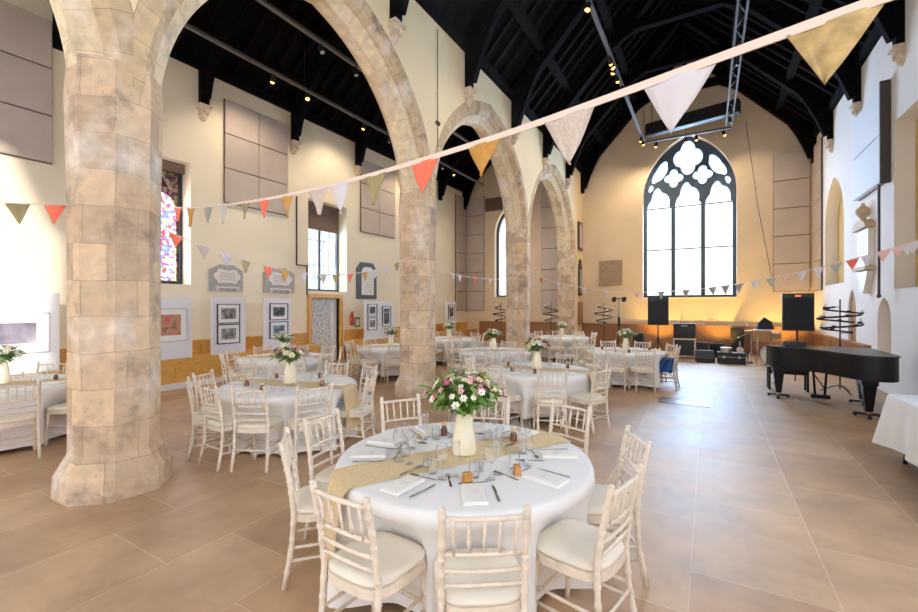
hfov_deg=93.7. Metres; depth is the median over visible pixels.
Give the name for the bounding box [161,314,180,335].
print
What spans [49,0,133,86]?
stone arch
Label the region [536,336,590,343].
table runner
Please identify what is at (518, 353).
chair
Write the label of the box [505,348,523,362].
chair
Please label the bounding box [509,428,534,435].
menu card
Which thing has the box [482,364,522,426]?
chair
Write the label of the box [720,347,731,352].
snare drum
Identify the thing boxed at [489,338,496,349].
jug
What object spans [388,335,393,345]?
jug
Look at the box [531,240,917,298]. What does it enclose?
bunting
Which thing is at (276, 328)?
print
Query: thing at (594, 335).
chair
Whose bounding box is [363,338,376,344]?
chair
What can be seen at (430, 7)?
trim
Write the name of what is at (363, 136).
roof truss
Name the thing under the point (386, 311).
print
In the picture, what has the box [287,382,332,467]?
chair
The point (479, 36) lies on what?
roof truss
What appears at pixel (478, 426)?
menu card
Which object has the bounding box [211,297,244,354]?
display board
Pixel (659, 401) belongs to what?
floor vent
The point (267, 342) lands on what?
display board
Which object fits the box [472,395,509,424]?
chair
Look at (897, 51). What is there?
stone corbel
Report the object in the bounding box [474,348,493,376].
chair
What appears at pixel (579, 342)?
chair
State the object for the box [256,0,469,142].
track
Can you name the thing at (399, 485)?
menu card
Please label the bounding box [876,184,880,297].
hanging rod
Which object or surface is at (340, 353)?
chair
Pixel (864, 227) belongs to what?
monument
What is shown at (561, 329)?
jug
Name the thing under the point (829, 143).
stone corbel
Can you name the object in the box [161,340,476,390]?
baseboard
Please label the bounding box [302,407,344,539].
chair
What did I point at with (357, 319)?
notice
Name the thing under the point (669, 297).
trim
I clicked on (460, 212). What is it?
acoustic panel
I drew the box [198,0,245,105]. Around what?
roof truss
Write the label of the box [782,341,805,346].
desk
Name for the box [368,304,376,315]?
framed picture
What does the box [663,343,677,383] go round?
chair
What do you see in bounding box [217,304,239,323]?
framed picture
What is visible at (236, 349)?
chair
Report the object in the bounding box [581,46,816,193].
roof truss
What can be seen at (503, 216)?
window
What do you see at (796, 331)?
speaker stand
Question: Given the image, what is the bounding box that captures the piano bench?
[766,365,809,391]
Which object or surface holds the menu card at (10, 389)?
on the tablecloth at (51, 394)
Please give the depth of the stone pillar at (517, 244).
12.90 m
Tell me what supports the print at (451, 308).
attached to the framed picture at (451, 308)
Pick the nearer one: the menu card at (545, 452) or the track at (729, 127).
the menu card at (545, 452)
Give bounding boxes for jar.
[53,372,57,379]
[245,377,248,385]
[320,378,323,385]
[441,421,446,435]
[510,427,516,441]
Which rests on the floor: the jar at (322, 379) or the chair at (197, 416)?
the chair at (197, 416)
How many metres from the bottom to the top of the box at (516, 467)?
0.058 m
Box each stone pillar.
[50,53,173,507]
[395,188,436,398]
[505,230,530,349]
[557,250,575,334]
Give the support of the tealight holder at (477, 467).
on the tablecloth at (415, 519)
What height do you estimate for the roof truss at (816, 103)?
5.153 m
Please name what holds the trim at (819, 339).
attached to the wall at (890, 321)
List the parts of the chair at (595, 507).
seat frame, leg, rail, rail, rail, leg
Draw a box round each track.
[184,23,483,185]
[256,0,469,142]
[585,0,644,145]
[644,93,731,147]
[725,0,749,126]
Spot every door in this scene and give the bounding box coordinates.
[307,294,342,360]
[851,292,855,341]
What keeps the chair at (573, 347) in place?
on the floor
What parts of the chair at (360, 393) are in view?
leg, leg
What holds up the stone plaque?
attached to the wall at (613, 198)
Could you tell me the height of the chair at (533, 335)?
0.911 m
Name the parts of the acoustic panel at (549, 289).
backing frame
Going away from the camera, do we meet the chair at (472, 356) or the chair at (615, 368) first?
the chair at (472, 356)
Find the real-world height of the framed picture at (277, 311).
0.440 m
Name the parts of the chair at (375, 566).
leg, rail, rail, rail, rail, leg, leg, seat frame, leg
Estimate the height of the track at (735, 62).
1.466 m
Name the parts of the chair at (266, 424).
leg, rail, rail, rail, rail, seat frame, leg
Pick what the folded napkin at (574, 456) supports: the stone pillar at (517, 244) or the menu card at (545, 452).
the menu card at (545, 452)
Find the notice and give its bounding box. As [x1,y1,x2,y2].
[355,317,359,326]
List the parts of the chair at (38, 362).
leg, rail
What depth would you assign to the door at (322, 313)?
13.79 m
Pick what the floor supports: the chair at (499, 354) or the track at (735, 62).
the chair at (499, 354)
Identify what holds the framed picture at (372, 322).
attached to the display board at (368, 334)
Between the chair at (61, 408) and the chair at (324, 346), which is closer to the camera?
the chair at (61, 408)
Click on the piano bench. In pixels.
(769, 371)
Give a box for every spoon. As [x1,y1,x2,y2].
[410,473,434,479]
[458,481,487,484]
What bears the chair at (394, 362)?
on the floor
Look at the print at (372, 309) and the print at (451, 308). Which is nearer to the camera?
the print at (372, 309)
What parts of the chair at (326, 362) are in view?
leg, rail, leg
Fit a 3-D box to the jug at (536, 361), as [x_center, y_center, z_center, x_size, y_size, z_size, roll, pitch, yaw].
[1.260,0.865,6.950,0.171,0.275,0.171,0,0,0]
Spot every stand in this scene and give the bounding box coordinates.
[612,297,626,344]
[652,325,664,350]
[737,342,743,351]
[773,331,823,387]
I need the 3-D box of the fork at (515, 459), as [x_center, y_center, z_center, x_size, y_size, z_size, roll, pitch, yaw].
[0.463,1.011,2.817,0.195,0.002,0.025,0,0,6]
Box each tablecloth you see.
[0,374,66,450]
[215,374,357,455]
[236,352,327,375]
[327,422,594,611]
[356,344,399,376]
[435,336,475,361]
[456,347,530,376]
[484,362,593,419]
[537,335,588,358]
[587,347,666,387]
[872,393,917,466]
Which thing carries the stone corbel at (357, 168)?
attached to the wall at (33, 250)
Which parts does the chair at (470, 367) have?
leg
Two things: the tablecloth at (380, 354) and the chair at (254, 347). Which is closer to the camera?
the chair at (254, 347)
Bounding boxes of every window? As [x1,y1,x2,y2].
[161,159,184,283]
[308,201,339,291]
[497,214,505,296]
[644,137,736,297]
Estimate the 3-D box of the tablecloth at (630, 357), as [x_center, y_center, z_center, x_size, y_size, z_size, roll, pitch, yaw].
[3.800,1.361,9.803,1.700,0.695,1.706,0,0,41]
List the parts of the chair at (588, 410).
leg, rail, rail, rail, leg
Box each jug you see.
[0,361,10,383]
[283,362,296,383]
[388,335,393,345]
[446,329,451,337]
[451,414,475,456]
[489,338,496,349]
[532,351,541,368]
[559,328,564,336]
[622,338,629,349]
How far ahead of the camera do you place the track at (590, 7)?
10.81 m
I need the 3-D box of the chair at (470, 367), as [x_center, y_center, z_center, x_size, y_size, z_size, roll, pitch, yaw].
[0.373,1.312,6.761,0.489,0.922,0.432,0,0,-12]
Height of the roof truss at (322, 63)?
3.360 m
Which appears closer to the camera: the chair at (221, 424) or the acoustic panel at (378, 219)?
the chair at (221, 424)
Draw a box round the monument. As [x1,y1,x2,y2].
[852,203,875,293]
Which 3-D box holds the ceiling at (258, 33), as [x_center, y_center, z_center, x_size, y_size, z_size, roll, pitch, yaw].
[-3.069,-7.001,10.559,6.060,2.841,23.800,0,0,30]
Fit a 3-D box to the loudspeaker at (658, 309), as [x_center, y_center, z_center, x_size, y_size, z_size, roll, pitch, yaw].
[6.012,0.155,12.990,0.560,0.830,0.502,0,0,24]
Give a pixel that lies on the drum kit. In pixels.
(759, 335)
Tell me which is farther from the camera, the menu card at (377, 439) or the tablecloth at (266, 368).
the tablecloth at (266, 368)
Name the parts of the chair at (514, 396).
leg, leg, seat frame, leg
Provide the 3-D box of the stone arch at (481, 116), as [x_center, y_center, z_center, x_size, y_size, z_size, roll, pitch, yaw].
[0.488,-3.478,10.921,0.708,3.097,5.270,0,0,30]
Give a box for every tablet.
[209,264,242,291]
[263,268,293,292]
[356,262,376,298]
[578,221,582,251]
[578,259,581,295]
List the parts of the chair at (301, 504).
rail, leg, leg, rail, seat frame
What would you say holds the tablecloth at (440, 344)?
on the round table
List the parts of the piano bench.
leg, seat, leg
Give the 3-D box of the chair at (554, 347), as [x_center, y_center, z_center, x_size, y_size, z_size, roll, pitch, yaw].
[3.041,1.317,13.413,0.426,0.911,0.486,0,0,28]
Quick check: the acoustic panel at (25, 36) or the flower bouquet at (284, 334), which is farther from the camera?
the flower bouquet at (284, 334)
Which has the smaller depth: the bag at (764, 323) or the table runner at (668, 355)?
the table runner at (668, 355)
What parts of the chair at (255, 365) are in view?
leg, rail, leg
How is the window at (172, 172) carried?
in the wall at (33, 250)
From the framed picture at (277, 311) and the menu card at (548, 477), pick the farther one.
the framed picture at (277, 311)
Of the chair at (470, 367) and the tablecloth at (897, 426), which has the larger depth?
the chair at (470, 367)
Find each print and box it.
[0,323,35,344]
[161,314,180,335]
[221,308,235,318]
[221,328,235,339]
[273,307,284,315]
[273,325,284,334]
[370,307,374,313]
[370,320,374,326]
[384,309,388,323]
[450,307,452,316]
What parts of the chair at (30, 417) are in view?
seat frame, rail, rail, rail, rail, leg, leg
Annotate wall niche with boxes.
[838,118,917,286]
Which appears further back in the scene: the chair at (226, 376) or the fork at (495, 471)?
the chair at (226, 376)
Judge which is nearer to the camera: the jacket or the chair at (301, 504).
the chair at (301, 504)
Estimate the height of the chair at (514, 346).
0.911 m
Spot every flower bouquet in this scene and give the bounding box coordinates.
[0,344,26,364]
[268,344,309,364]
[274,331,294,342]
[383,326,399,335]
[418,368,510,418]
[442,322,455,329]
[484,328,501,337]
[525,337,550,351]
[556,322,567,327]
[616,328,638,337]
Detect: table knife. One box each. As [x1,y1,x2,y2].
[352,460,383,461]
[409,484,435,497]
[492,485,500,501]
[538,448,566,449]
[540,469,569,477]
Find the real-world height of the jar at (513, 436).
0.106 m
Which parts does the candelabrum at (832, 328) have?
spiral arm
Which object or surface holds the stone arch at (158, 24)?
attached to the wall at (416, 50)
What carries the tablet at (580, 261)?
attached to the wall at (416, 50)
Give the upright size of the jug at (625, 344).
0.275 m
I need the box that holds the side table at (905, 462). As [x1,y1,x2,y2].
[903,454,907,464]
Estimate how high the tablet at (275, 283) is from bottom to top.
0.700 m
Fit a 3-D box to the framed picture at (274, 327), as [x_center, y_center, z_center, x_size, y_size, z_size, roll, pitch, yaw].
[-4.760,0.630,11.377,0.030,0.440,0.560,0,0,30]
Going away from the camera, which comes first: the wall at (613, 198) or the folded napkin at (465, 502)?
the folded napkin at (465, 502)
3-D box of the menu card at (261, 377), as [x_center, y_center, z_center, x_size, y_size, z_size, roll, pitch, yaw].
[-2.741,1.000,5.979,0.220,0.012,0.110,0,0,35]
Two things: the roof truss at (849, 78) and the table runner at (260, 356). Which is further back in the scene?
the roof truss at (849, 78)
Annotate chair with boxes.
[0,379,41,458]
[36,361,66,373]
[44,402,66,446]
[185,376,231,461]
[192,369,227,444]
[197,382,256,471]
[218,352,244,384]
[225,348,239,382]
[229,363,257,381]
[229,386,283,472]
[233,355,265,379]
[253,345,272,354]
[278,360,305,374]
[278,426,328,590]
[281,354,304,374]
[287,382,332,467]
[290,344,308,351]
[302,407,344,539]
[306,351,334,373]
[309,479,426,611]
[322,345,335,366]
[323,347,341,373]
[324,360,348,376]
[336,371,377,439]
[344,342,364,377]
[345,339,357,372]
[356,344,381,382]
[358,362,377,428]
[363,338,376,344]
[380,393,421,432]
[384,344,399,384]
[434,504,531,611]
[435,337,443,366]
[445,343,462,377]
[446,336,461,364]
[448,346,473,379]
[451,341,462,376]
[464,355,497,414]
[465,359,499,421]
[470,335,480,347]
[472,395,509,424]
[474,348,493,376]
[475,340,489,346]
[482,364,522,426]
[483,352,501,365]
[501,340,515,347]
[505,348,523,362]
[517,351,532,361]
[531,333,549,361]
[533,369,567,437]
[535,463,642,611]
[548,334,564,362]
[549,398,591,455]
[556,352,577,364]
[567,334,584,360]
[568,366,611,435]
[575,342,593,371]
[578,340,591,369]
[579,333,596,359]
[581,345,610,387]
[587,425,651,588]
[592,355,609,411]
[600,340,615,346]
[605,347,629,392]
[627,348,655,392]
[634,341,650,348]
[660,346,680,389]
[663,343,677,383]
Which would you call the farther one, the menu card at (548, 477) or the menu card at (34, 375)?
the menu card at (34, 375)
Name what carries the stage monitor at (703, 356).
on the floor
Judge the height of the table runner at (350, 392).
0.510 m
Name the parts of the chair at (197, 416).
leg, leg, seat frame, leg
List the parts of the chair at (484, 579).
leg, seat frame, rail, rail, rail, rail, leg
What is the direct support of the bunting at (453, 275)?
hanging from the stone pillar at (417, 214)
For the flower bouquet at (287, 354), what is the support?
in the jug at (290, 377)
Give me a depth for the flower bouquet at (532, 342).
6.87 m
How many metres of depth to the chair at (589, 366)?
9.32 m
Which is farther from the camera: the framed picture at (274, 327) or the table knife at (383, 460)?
the framed picture at (274, 327)
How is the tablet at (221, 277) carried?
attached to the wall at (33, 250)
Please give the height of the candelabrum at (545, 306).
1.888 m
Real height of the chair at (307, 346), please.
0.911 m
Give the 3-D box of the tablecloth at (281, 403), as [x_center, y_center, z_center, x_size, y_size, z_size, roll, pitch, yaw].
[-2.201,1.375,5.603,1.700,0.725,1.706,0,0,37]
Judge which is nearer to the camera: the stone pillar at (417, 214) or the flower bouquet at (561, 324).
the stone pillar at (417, 214)
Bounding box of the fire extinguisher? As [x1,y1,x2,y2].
[350,312,353,324]
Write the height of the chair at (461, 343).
0.911 m
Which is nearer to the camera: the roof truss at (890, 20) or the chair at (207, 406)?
the chair at (207, 406)
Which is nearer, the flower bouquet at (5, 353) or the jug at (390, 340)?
the flower bouquet at (5, 353)
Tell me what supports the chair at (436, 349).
on the floor
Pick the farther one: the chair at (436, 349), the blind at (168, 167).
the chair at (436, 349)
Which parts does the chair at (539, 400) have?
leg, leg, seat frame, rail, rail, leg, leg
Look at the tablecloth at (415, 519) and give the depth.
2.40 m
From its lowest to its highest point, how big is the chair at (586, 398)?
0.922 m
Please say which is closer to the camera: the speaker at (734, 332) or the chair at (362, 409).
the chair at (362, 409)
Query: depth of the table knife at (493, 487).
2.31 m
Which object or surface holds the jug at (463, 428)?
on the table runner at (343, 479)
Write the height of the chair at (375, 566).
0.922 m
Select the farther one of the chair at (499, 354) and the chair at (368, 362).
the chair at (368, 362)
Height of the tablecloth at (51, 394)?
0.705 m
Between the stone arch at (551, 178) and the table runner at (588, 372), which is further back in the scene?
the stone arch at (551, 178)
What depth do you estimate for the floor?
3.62 m
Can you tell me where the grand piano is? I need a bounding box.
[766,344,900,419]
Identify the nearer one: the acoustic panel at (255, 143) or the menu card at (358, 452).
the menu card at (358, 452)
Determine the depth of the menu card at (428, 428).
3.49 m
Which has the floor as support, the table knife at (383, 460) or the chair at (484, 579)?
the chair at (484, 579)
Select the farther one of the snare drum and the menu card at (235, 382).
the snare drum
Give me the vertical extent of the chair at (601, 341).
0.911 m
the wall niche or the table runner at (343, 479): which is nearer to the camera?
the table runner at (343, 479)
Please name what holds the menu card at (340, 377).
on the tablecloth at (281, 403)
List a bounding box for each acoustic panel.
[0,0,51,164]
[224,98,287,215]
[360,160,394,238]
[455,194,465,310]
[467,196,483,310]
[541,187,557,310]
[773,150,809,291]
[813,137,822,290]
[853,79,890,200]
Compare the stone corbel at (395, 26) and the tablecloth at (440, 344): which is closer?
the stone corbel at (395, 26)
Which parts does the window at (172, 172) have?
glass pane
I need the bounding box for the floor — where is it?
[0,342,917,611]
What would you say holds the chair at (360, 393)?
on the floor
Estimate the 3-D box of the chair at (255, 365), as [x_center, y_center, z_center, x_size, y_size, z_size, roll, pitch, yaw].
[-2.968,1.312,6.136,0.489,0.922,0.432,0,0,35]
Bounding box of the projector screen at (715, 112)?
[645,98,740,137]
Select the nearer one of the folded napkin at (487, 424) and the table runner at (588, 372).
the folded napkin at (487, 424)
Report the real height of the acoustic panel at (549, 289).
5.600 m
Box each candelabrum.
[493,305,505,346]
[542,305,558,321]
[594,305,613,322]
[816,300,863,395]
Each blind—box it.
[162,159,184,174]
[308,201,339,233]
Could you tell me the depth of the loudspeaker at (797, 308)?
9.53 m
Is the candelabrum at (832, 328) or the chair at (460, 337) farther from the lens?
the chair at (460, 337)
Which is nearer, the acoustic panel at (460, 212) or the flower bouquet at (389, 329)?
the flower bouquet at (389, 329)
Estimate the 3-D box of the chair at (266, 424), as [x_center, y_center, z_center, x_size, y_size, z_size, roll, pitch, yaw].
[-2.225,1.312,4.784,0.432,0.922,0.489,0,0,3]
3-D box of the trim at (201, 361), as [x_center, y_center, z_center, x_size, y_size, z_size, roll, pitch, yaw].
[-5.096,1.285,11.473,0.680,0.970,22.750,0,0,30]
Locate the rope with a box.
[745,121,773,287]
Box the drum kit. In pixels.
[744,329,781,364]
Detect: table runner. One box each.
[0,378,66,384]
[224,379,360,430]
[233,355,330,380]
[324,430,574,560]
[352,345,398,367]
[453,349,532,361]
[482,364,596,407]
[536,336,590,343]
[583,348,670,373]
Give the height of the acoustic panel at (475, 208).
5.600 m
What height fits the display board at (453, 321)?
1.310 m
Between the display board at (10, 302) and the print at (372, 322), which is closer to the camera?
the display board at (10, 302)
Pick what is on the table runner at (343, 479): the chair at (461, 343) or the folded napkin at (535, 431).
the folded napkin at (535, 431)
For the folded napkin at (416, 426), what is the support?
on the tablecloth at (415, 519)
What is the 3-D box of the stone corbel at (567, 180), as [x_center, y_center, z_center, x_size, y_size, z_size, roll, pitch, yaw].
[4.201,-4.665,16.461,0.170,0.370,0.300,0,0,30]
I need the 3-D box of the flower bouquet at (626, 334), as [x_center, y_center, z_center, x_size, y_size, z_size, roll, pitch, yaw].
[3.823,0.682,9.777,0.494,0.355,0.441,0,0,30]
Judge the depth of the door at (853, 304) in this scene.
10.93 m
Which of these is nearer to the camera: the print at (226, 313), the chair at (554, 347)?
the print at (226, 313)
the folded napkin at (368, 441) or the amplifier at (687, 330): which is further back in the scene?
the amplifier at (687, 330)
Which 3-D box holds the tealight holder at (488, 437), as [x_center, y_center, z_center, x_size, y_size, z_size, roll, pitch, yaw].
[0.220,0.972,3.250,0.066,0.065,0.064,0,0,30]
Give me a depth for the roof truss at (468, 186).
21.04 m
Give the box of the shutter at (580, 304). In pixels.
[578,302,582,324]
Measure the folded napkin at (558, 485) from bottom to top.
0.015 m
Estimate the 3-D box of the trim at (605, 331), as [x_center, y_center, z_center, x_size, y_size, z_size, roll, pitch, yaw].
[6.542,1.250,17.844,12.840,1.040,0.160,0,0,30]
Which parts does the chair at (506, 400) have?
rail, rail, leg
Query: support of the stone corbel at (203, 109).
attached to the wall at (33, 250)
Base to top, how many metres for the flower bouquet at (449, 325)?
0.365 m
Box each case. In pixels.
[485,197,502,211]
[717,351,745,364]
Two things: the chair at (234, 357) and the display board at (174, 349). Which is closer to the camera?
the chair at (234, 357)
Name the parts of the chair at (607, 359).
leg, leg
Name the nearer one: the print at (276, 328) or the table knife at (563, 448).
the table knife at (563, 448)
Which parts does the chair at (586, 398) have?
leg, seat frame, leg, leg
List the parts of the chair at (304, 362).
leg, leg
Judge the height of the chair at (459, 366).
0.911 m
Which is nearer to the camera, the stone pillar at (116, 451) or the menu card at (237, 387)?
the stone pillar at (116, 451)
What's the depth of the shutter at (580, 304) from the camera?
17.96 m
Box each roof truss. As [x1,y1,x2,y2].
[53,13,63,51]
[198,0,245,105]
[291,29,345,140]
[355,102,381,166]
[389,0,408,21]
[438,129,479,200]
[462,159,491,209]
[465,0,510,88]
[511,0,904,128]
[543,0,860,157]
[566,16,832,177]
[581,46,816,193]
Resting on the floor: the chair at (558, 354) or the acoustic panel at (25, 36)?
the chair at (558, 354)
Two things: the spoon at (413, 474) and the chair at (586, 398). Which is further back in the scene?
the chair at (586, 398)
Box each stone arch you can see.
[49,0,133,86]
[134,0,431,201]
[432,100,528,237]
[529,164,574,252]
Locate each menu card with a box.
[2,388,15,391]
[24,374,42,376]
[42,381,66,383]
[223,386,242,389]
[230,381,250,383]
[254,376,269,379]
[256,391,274,395]
[328,383,347,385]
[329,376,346,379]
[353,450,385,455]
[370,436,400,443]
[385,475,421,491]
[419,424,437,431]
[463,483,486,500]
[473,423,485,429]
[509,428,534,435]
[526,469,564,483]
[542,450,573,454]
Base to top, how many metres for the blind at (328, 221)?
0.846 m
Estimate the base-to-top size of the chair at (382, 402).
0.922 m
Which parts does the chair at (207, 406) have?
leg, rail, leg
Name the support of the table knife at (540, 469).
on the tablecloth at (415, 519)
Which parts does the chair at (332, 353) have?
chair frame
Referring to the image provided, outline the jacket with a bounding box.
[659,357,675,372]
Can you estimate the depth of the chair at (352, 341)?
11.04 m
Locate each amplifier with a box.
[673,322,695,338]
[673,338,695,356]
[696,341,708,349]
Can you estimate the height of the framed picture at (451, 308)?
0.620 m
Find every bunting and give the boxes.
[0,202,66,223]
[161,0,893,226]
[161,228,410,284]
[435,269,515,284]
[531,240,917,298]
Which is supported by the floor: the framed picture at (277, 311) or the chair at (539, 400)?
the chair at (539, 400)
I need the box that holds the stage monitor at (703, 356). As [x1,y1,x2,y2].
[695,350,714,362]
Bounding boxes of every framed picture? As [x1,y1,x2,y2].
[0,312,49,352]
[161,308,187,341]
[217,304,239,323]
[217,324,239,344]
[269,303,287,319]
[269,321,287,338]
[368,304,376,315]
[368,317,376,329]
[382,306,390,326]
[448,305,454,318]
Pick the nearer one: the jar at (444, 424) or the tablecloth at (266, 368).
the jar at (444, 424)
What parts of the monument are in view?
sill, cornice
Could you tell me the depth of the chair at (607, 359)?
7.26 m
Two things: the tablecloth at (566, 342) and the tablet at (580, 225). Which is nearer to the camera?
the tablecloth at (566, 342)
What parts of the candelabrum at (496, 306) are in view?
spiral arm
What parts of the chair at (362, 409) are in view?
leg, seat frame, leg, leg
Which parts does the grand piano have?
leg, lid, lid, leg, leg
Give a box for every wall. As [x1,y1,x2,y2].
[0,0,465,359]
[130,0,582,334]
[466,62,814,340]
[815,0,917,395]
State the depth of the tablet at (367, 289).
15.14 m
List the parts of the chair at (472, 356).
leg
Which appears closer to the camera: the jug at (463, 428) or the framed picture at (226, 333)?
the jug at (463, 428)
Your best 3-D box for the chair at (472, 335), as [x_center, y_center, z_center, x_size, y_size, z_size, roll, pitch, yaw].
[0.358,1.317,12.950,0.486,0.911,0.426,0,0,43]
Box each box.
[461,471,472,483]
[513,464,521,476]
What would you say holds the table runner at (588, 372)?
on the tablecloth at (524, 382)
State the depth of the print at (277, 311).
11.37 m
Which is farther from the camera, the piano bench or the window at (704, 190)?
the window at (704, 190)
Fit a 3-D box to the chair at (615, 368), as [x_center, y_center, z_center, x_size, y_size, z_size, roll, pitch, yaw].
[3.336,1.317,9.046,0.426,0.911,0.486,0,0,34]
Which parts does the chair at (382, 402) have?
leg, rail, rail, leg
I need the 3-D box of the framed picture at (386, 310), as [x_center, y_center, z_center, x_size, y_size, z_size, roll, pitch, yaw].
[-2.555,0.360,15.184,0.030,0.720,0.460,0,0,30]
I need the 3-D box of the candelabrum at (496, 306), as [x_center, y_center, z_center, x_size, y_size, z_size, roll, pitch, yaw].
[1.680,0.814,17.398,0.676,1.888,0.676,0,0,-29]
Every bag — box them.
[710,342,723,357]
[756,317,774,329]
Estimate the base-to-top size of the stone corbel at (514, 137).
0.370 m
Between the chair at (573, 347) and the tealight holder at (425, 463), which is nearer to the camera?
the tealight holder at (425, 463)
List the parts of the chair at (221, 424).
leg, rail, rail, rail, seat frame, leg, leg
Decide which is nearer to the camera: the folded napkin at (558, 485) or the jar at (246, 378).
the folded napkin at (558, 485)
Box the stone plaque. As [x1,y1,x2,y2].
[599,260,621,285]
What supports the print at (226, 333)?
attached to the framed picture at (226, 333)
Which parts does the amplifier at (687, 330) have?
control panel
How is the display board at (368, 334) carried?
on the trim at (201, 361)
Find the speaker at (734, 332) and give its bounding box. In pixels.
[730,328,743,351]
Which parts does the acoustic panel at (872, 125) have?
backing frame, edge post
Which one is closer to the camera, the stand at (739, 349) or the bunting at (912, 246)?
the bunting at (912, 246)
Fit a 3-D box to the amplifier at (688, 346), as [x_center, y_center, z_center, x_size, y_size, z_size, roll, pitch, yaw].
[7.654,1.378,14.597,0.680,0.664,0.368,0,0,30]
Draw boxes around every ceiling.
[173,0,476,185]
[434,0,875,164]
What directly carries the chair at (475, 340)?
on the floor
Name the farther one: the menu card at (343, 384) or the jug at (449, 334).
the jug at (449, 334)
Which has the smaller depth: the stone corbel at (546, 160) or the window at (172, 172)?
the window at (172, 172)
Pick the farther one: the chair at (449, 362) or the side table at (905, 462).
the chair at (449, 362)
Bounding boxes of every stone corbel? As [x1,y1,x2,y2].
[196,102,212,121]
[289,139,301,154]
[354,165,363,176]
[388,16,405,46]
[464,86,476,106]
[511,132,520,144]
[542,157,549,170]
[565,178,571,188]
[824,138,833,152]
[849,101,861,117]
[888,42,905,66]
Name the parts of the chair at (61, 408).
leg, seat frame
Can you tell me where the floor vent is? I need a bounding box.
[658,397,710,407]
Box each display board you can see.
[0,292,59,374]
[161,297,191,359]
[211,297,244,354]
[263,298,290,349]
[364,301,393,338]
[446,302,455,331]
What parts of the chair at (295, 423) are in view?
leg, seat frame, rail, rail, rail, rail, leg, leg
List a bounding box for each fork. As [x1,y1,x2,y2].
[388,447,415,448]
[400,465,421,474]
[445,473,451,486]
[493,470,517,479]
[515,459,543,460]
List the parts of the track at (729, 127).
rail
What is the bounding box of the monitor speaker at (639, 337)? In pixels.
[633,332,643,347]
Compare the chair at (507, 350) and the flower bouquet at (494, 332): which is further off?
the flower bouquet at (494, 332)
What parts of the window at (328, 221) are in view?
glass pane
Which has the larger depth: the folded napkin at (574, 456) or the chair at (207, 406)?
the chair at (207, 406)
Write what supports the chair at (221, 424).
on the floor
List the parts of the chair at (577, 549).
leg, leg, seat frame, leg, rail, rail, rail, rail, leg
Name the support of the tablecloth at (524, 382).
on the round table
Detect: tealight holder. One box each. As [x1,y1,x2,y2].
[422,455,431,466]
[473,459,483,471]
[484,431,491,439]
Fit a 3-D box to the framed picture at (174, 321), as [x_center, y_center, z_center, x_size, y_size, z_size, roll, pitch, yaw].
[-6.103,0.400,9.057,0.030,0.700,0.720,0,0,30]
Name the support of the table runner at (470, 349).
on the tablecloth at (463, 354)
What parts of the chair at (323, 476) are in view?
leg, rail, rail, rail, rail, leg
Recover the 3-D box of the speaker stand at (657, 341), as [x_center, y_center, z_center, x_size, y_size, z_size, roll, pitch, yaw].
[6.067,1.170,13.114,0.900,1.200,0.784,0,0,24]
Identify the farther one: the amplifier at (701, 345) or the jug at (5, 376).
the amplifier at (701, 345)
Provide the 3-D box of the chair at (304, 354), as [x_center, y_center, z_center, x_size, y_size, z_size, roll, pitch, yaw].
[-3.055,1.317,7.835,0.426,0.911,0.486,0,0,-29]
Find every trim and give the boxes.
[11,322,476,384]
[48,0,900,191]
[479,321,814,354]
[642,297,737,298]
[811,332,870,347]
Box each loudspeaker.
[648,297,668,324]
[782,293,813,330]
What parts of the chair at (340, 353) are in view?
chair frame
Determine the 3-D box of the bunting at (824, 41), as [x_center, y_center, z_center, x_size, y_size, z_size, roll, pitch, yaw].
[-2.671,-1.239,4.809,0.035,1.605,10.601,0,0,-41]
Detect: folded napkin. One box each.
[350,450,387,458]
[367,436,402,446]
[380,474,424,495]
[415,424,440,434]
[460,483,488,505]
[473,422,488,432]
[508,428,538,438]
[522,469,568,488]
[539,450,577,458]
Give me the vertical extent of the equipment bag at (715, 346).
0.529 m
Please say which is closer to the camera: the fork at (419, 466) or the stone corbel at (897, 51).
the fork at (419, 466)
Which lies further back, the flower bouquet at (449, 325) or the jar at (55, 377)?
the flower bouquet at (449, 325)
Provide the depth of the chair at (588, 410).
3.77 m
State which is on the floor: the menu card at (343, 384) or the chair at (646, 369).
the chair at (646, 369)
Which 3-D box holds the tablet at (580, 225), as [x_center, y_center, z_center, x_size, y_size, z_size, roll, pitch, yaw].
[5.115,-2.930,18.127,0.075,1.200,0.600,0,0,30]
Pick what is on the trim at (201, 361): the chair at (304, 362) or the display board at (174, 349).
the display board at (174, 349)
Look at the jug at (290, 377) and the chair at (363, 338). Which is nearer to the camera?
the jug at (290, 377)
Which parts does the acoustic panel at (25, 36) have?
backing frame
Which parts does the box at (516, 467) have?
lid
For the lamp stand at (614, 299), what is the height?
2.078 m
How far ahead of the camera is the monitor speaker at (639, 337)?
15.46 m
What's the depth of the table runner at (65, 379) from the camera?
5.74 m
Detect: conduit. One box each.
[296,196,307,294]
[436,30,439,146]
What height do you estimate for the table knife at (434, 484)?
0.004 m
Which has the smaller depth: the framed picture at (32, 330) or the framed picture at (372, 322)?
the framed picture at (32, 330)
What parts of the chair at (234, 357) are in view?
chair frame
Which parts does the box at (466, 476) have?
lid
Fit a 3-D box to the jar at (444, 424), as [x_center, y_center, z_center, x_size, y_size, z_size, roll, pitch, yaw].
[-0.117,0.960,3.368,0.052,0.106,0.052,0,0,-27]
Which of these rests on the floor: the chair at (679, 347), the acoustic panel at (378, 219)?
the chair at (679, 347)
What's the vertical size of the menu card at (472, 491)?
0.004 m
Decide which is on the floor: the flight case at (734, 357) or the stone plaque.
the flight case at (734, 357)
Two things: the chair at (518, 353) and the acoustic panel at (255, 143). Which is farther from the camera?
the acoustic panel at (255, 143)
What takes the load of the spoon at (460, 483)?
on the tablecloth at (415, 519)

